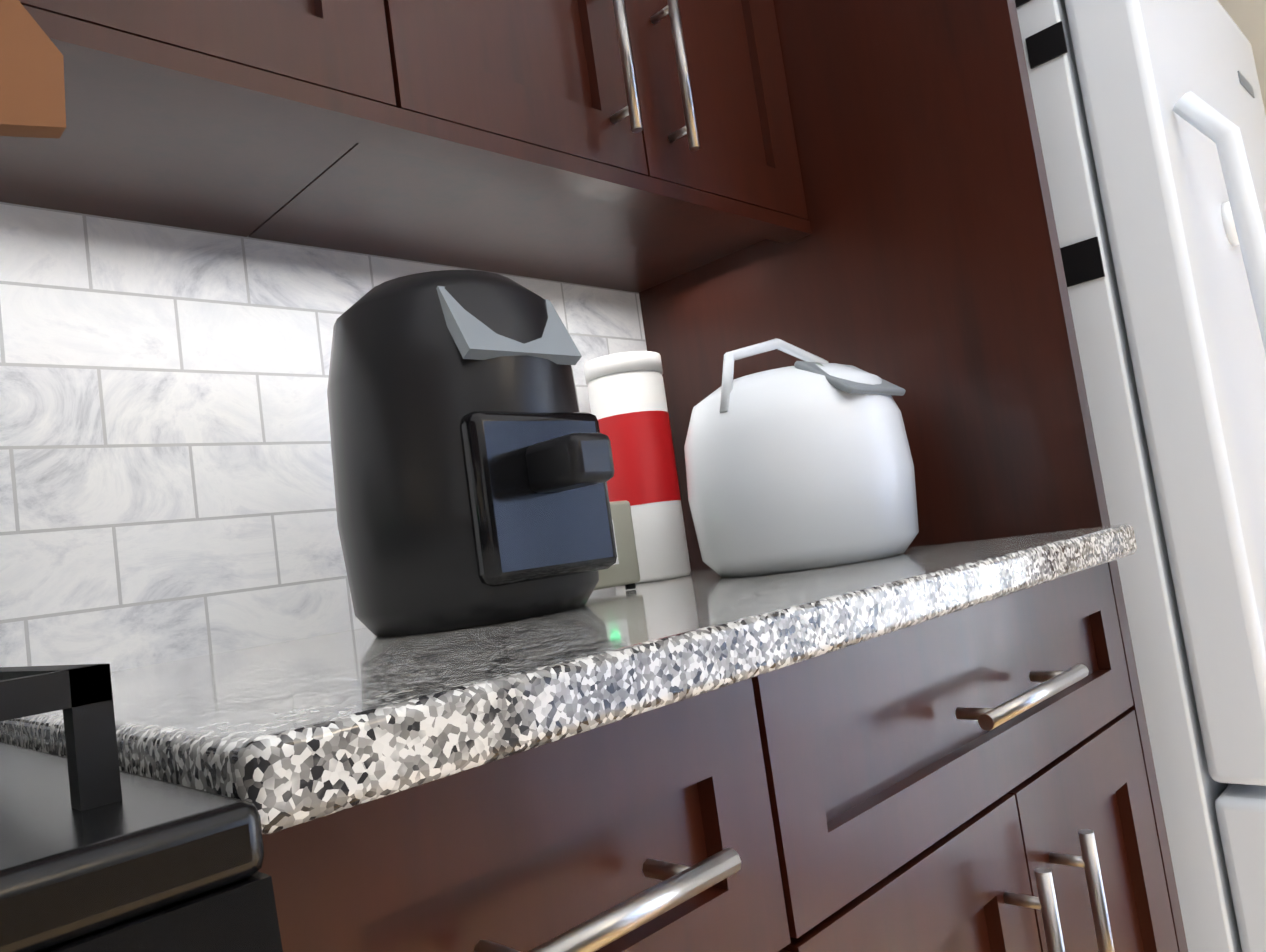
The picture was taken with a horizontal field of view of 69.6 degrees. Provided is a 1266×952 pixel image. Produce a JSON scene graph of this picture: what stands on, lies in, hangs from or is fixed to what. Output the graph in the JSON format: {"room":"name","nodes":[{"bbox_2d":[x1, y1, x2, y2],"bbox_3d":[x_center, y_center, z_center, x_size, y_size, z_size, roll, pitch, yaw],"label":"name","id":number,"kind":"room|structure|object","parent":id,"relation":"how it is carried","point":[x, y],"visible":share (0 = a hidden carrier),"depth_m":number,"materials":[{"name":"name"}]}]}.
{"room":"kitchen","nodes":[
{"label":"kitchen","id":0,"kind":"room"},
{"bbox_2d":[1218,0,1265,114],"bbox_3d":[1.238,-0.324,1.823,0.120,2.540,1.180,-3,-6,-45],"label":"wall","id":1,"kind":"structure","parent":0,"point":[1248,17],"depth_m":1.75,"materials":[{"name":"beige paint"}]},
{"bbox_3d":[-0.041,0.831,-2.403,8.000,0.060,5.220,-3,-6,-45],"label":"floor","id":2,"kind":"structure","parent":0,"visible":0},
{"bbox_2d":[0,664,282,951],"bbox_3d":[-0.527,0.508,0.177,0.760,1.125,0.722,-3,-6,-45],"label":"gas range","id":3,"kind":"object","parent":2,"relation":"on","point":[100,851],"visible":1,"depth_m":0.26,"materials":[{"name":"black metal"}]},
{"bbox_2d":[0,0,1187,951],"bbox_3d":[0.230,-0.318,-0.162,3.849,2.490,2.561,-3,-6,-45],"label":"kitchen cabinets","id":4,"kind":"object","parent":2,"relation":"on","point":[933,738],"visible":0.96,"depth_m":0.77,"materials":[{"name":"brown wood"}]},
{"bbox_2d":[0,0,65,138],"bbox_3d":[-0.396,-0.242,0.513,0.129,0.098,0.020,-3,-6,-45],"label":"range hood","id":5,"kind":"object","parent":4,"relation":"hanging from","point":[32,94],"visible":1,"depth_m":0.54,"materials":[{"name":"brown"}]},
{"bbox_2d":[327,270,616,636],"bbox_3d":[-0.137,-0.027,0.822,0.232,0.310,0.296,-3,-6,-45],"label":"air fryer","id":6,"kind":"object","parent":4,"relation":"on","point":[473,465],"visible":1,"depth_m":0.74,"materials":[{"name":"black plastic"}]},
{"bbox_2d":[0,523,1136,834],"bbox_3d":[-0.028,0.133,0.844,0.912,0.032,0.650,-3,-6,-45],"label":"countertop","id":7,"kind":"structure","parent":4,"relation":"on","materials":[{"name":"grey stone"}]},
{"bbox_2d":[594,500,639,589],"bbox_3d":[-0.075,0.088,1.036,0.110,0.100,0.132,-3,-6,-45],"label":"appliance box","id":8,"kind":"object","parent":4,"relation":"on","point":[623,569],"visible":0.15,"depth_m":1.02,"materials":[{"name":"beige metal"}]},
{"bbox_2d":[584,351,690,582],"bbox_3d":[0.006,-0.010,1.232,0.106,0.302,0.106,-3,-6,-45],"label":"jar","id":9,"kind":"object","parent":4,"relation":"on","point":[627,401],"visible":0.88,"depth_m":1.19,"materials":[{"name":"white plastic"}]},
{"bbox_2d":[684,338,918,576],"bbox_3d":[0.179,-0.029,1.016,0.248,0.256,0.248,-3,-6,-45],"label":"rice cooker","id":10,"kind":"object","parent":4,"relation":"on","point":[806,463],"visible":1,"depth_m":0.91,"materials":[{"name":"white plastic"}]},
{"bbox_2d":[1015,0,1265,951],"bbox_3d":[0.753,0.120,1.490,0.763,1.745,0.716,-3,-6,-45],"label":"refrigerator","id":11,"kind":"object","parent":2,"relation":"on","point":[1151,118],"visible":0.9,"depth_m":1.08,"materials":[{"name":"white metal"}]},
{"bbox_3d":[-0.565,-0.143,0.925,3.950,2.540,0.120,-3,-6,-45],"label":"wall","id":12,"kind":"structure","parent":0,"visible":0},
{"bbox_2d":[0,202,646,671],"bbox_3d":[-0.892,-0.041,0.487,2.622,0.500,0.008,-3,-6,-45],"label":"backsplash","id":13,"kind":"structure","parent":12,"relation":"attached to","point":[166,480],"depth_m":0.91,"materials":[{"name":"tile"}]}
]}

